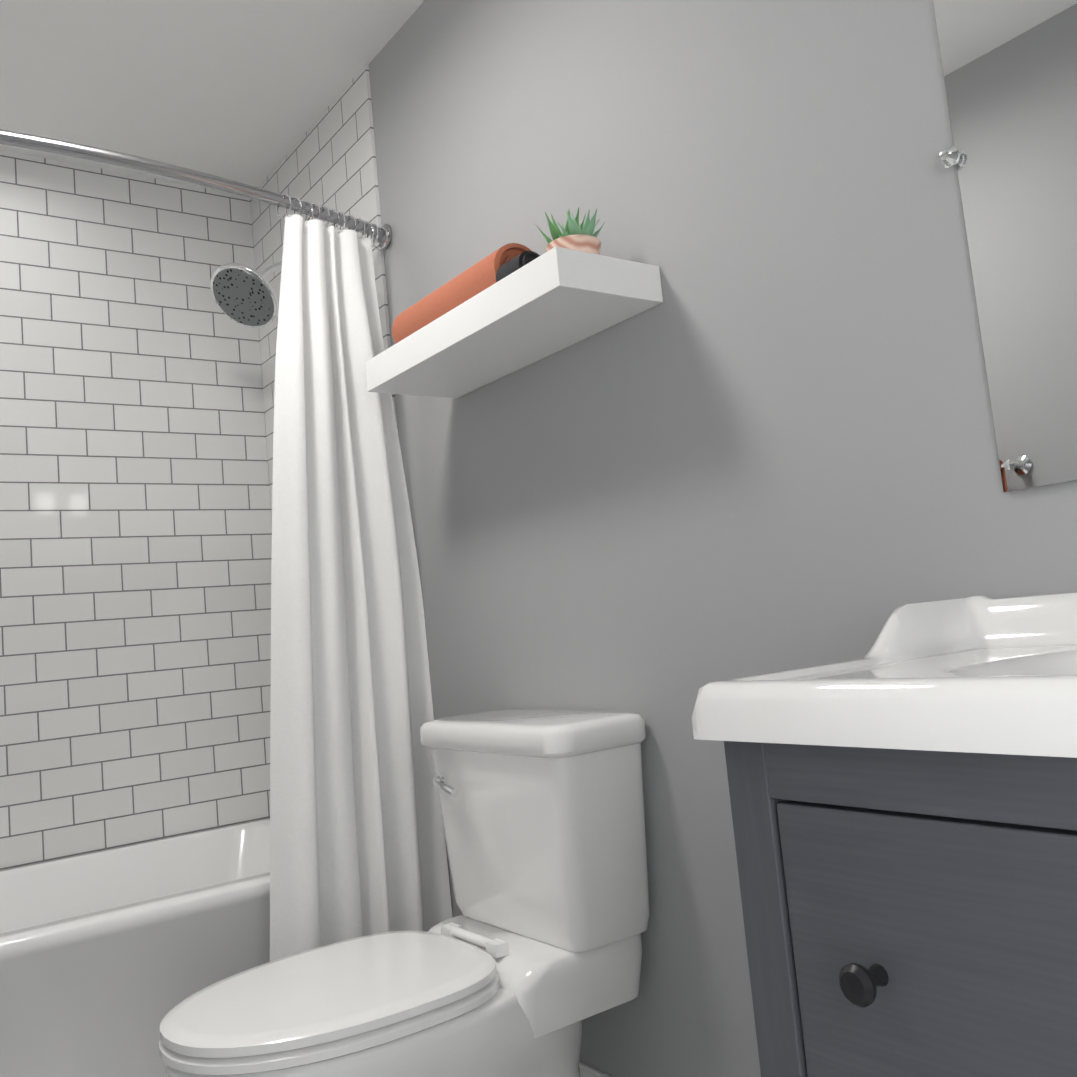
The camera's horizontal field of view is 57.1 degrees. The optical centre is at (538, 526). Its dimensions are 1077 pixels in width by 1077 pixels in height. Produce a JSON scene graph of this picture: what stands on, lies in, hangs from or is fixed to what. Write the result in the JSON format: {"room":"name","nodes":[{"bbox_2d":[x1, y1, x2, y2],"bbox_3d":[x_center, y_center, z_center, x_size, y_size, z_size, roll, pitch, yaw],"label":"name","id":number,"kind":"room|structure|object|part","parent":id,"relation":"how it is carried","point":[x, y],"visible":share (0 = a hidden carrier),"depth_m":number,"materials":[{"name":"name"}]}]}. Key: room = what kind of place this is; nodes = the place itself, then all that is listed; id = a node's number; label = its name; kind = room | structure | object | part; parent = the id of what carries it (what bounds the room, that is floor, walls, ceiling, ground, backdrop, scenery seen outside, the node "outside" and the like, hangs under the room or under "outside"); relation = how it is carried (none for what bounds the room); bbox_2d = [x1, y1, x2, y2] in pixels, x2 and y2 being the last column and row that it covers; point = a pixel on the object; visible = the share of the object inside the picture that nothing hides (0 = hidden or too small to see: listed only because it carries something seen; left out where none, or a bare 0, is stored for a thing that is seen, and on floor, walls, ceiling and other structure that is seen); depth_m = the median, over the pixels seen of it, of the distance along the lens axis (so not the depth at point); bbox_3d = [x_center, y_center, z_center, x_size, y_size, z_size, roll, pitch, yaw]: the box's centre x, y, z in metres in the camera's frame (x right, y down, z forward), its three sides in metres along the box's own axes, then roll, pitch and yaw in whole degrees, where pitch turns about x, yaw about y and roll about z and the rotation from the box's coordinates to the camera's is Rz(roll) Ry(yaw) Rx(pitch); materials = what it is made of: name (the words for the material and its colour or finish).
{"room":"bathroom","nodes":[
{"label":"bathroom","id":0,"kind":"room"},
{"bbox_2d":[0,150,271,869],"bbox_3d":[-1.468,0.145,2.711,1.524,2.440,0.100,-1,-7,-36],"label":"wall","id":1,"kind":"structure","parent":0,"point":[135,591],"depth_m":2.88,"materials":[{"name":"tile"}]},
{"bbox_2d":[0,0,423,191],"bbox_3d":[-0.476,-1.375,1.323,1.724,0.100,3.900,-1,-7,-36],"label":"ceiling","id":2,"kind":"structure","parent":0,"point":[245,91],"depth_m":2.53,"materials":[{"name":"paint"}]},
{"bbox_2d":[369,0,1076,1076],"bbox_3d":[0.297,-0.129,1.672,0.100,2.440,3.900,-1,-7,-36],"label":"wall","id":3,"kind":"structure","parent":0,"point":[761,438],"depth_m":1.64,"materials":[{"name":"grey paint"}]},
{"bbox_2d":[250,64,397,519],"bbox_3d":[-0.579,0.069,2.779,0.009,2.440,0.850,-1,-7,-36],"label":"wall tile","id":4,"kind":"structure","parent":3,"relation":"attached to","point":[328,160],"depth_m":2.75,"materials":[{"name":"white tile"}]},
{"bbox_2d":[210,262,281,327],"bbox_3d":[-0.769,-0.677,2.775,0.280,0.228,0.193,-1,-7,-36],"label":"shower head","id":5,"kind":"object","parent":4,"relation":"attached to","point":[244,295],"visible":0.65,"depth_m":2.72},
{"bbox_2d":[365,246,662,397],"bbox_3d":[-0.078,-0.366,1.902,0.224,0.065,0.680,-1,-7,-36],"label":"floating shelf","id":6,"kind":"object","parent":3,"relation":"attached to","point":[552,301],"visible":1,"depth_m":1.77,"materials":[{"name":"white wood"}]},
{"bbox_2d":[392,243,530,342],"bbox_3d":[-0.154,-0.442,1.979,0.105,0.103,0.408,-1,-7,-36],"label":"roll","id":7,"kind":"object","parent":6,"relation":"on","point":[469,283],"visible":0.27,"depth_m":1.91,"materials":[{"name":"fabric"}]},
{"bbox_2d":[496,251,539,282],"bbox_3d":[-0.031,-0.452,1.770,0.060,0.060,0.083,-1,-7,-36],"label":"roll","id":8,"kind":"object","parent":6,"relation":"on","point":[519,261],"visible":0.23,"depth_m":1.74,"materials":[{"name":"black fabric"}]},
{"bbox_2d":[535,208,604,254],"bbox_3d":[0.059,-0.490,1.741,0.116,0.119,0.155,-1,-7,-36],"label":"succulent","id":9,"kind":"object","parent":6,"relation":"on","point":[574,235],"visible":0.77,"depth_m":1.70,"materials":[{"name":"green plant"}]},
{"bbox_2d":[545,234,601,254],"bbox_3d":[0.064,-0.462,1.728,0.098,0.060,0.098,-1,-7,-36],"label":"pot","id":10,"kind":"object","parent":6,"relation":"on","point":[589,243],"depth_m":1.69,"materials":[{"name":"ceramic"}]},
{"bbox_2d":[579,1062,611,1076],"bbox_3d":[0.608,0.964,1.178,0.014,0.115,2.847,-1,-7,-36],"label":"baseboard","id":11,"kind":"structure","parent":3,"relation":"attached to","point":[587,1070],"depth_m":1.87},
{"bbox_2d":[933,0,1076,491],"bbox_3d":[0.720,-0.560,0.976,0.027,0.968,0.728,-1,-7,-36],"label":"mirror","id":12,"kind":"object","parent":3,"relation":"attached to","point":[1010,71],"visible":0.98,"depth_m":1.19,"materials":[{"name":"clear glass"}]},
{"bbox_3d":[-0.239,1.140,1.061,1.724,0.100,3.900,-1,-7,-36],"label":"floor","id":13,"kind":"structure","parent":0,"visible":0},
{"bbox_2d":[0,817,269,1076],"bbox_3d":[-1.106,1.062,2.240,1.502,0.460,0.817,-1,-7,-36],"label":"bathtub","id":14,"kind":"object","parent":13,"relation":"on","point":[110,958],"visible":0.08,"depth_m":2.03,"materials":[{"name":"ceramic"}]},
{"bbox_2d":[159,710,649,1076],"bbox_3d":[-0.219,0.751,1.643,0.785,0.788,0.476,-1,-7,-36],"label":"toilet","id":15,"kind":"object","parent":13,"relation":"on","point":[527,962],"visible":1,"depth_m":1.63,"materials":[{"name":"white ceramic"}]},
{"bbox_3d":[-0.320,0.739,1.572,0.538,0.050,0.392,-1,-7,-36],"label":"seat","id":16,"kind":"part","parent":15,"relation":"part of","materials":[{"name":"plastic"}]},
{"bbox_3d":[-0.179,0.492,1.883,0.029,0.039,0.098,-1,-7,-36],"label":"lever","id":17,"kind":"part","parent":15,"relation":"part of","materials":[{"name":"silver metal"}]},
{"bbox_3d":[-0.009,0.541,1.833,0.217,0.374,0.476,-1,-7,-36],"label":"tank","id":18,"kind":"part","parent":15,"relation":"part of","materials":[{"name":"white ceramic"}]},
{"bbox_2d":[692,592,1076,1076],"bbox_3d":[0.620,0.483,0.727,0.508,0.972,0.820,-1,-7,-36],"label":"bathroom vanity","id":19,"kind":"object","parent":13,"relation":"on","point":[903,796],"visible":1,"depth_m":0.80,"materials":[{"name":"grey wood"}]},
{"bbox_2d":[692,592,1076,835],"bbox_3d":[0.588,0.116,0.767,0.502,0.162,0.820,-1,-7,-36],"label":"sink","id":20,"kind":"object","parent":19,"relation":"in","point":[960,715],"depth_m":0.82,"materials":[{"name":"white ceramic"}]},
{"bbox_3d":[0.438,0.336,0.620,0.019,0.264,0.692,-1,-7,-36],"label":"drawer","id":21,"kind":"part","parent":19,"relation":"part of","materials":[{"name":"grey wood"}]},
{"bbox_3d":[-1.012,-0.106,0.712,0.100,2.440,3.900,-1,-7,-36],"label":"wall","id":22,"kind":"structure","parent":0,"visible":0},
{"bbox_2d":[0,129,452,961],"bbox_3d":[-0.867,0.203,1.894,1.529,1.945,0.202,-1,-7,-36],"label":"shower curtain","id":23,"kind":"object","parent":22,"relation":"attached to","point":[356,837],"visible":0.88,"depth_m":2.20,"materials":[{"name":"white fabric"}]}
]}

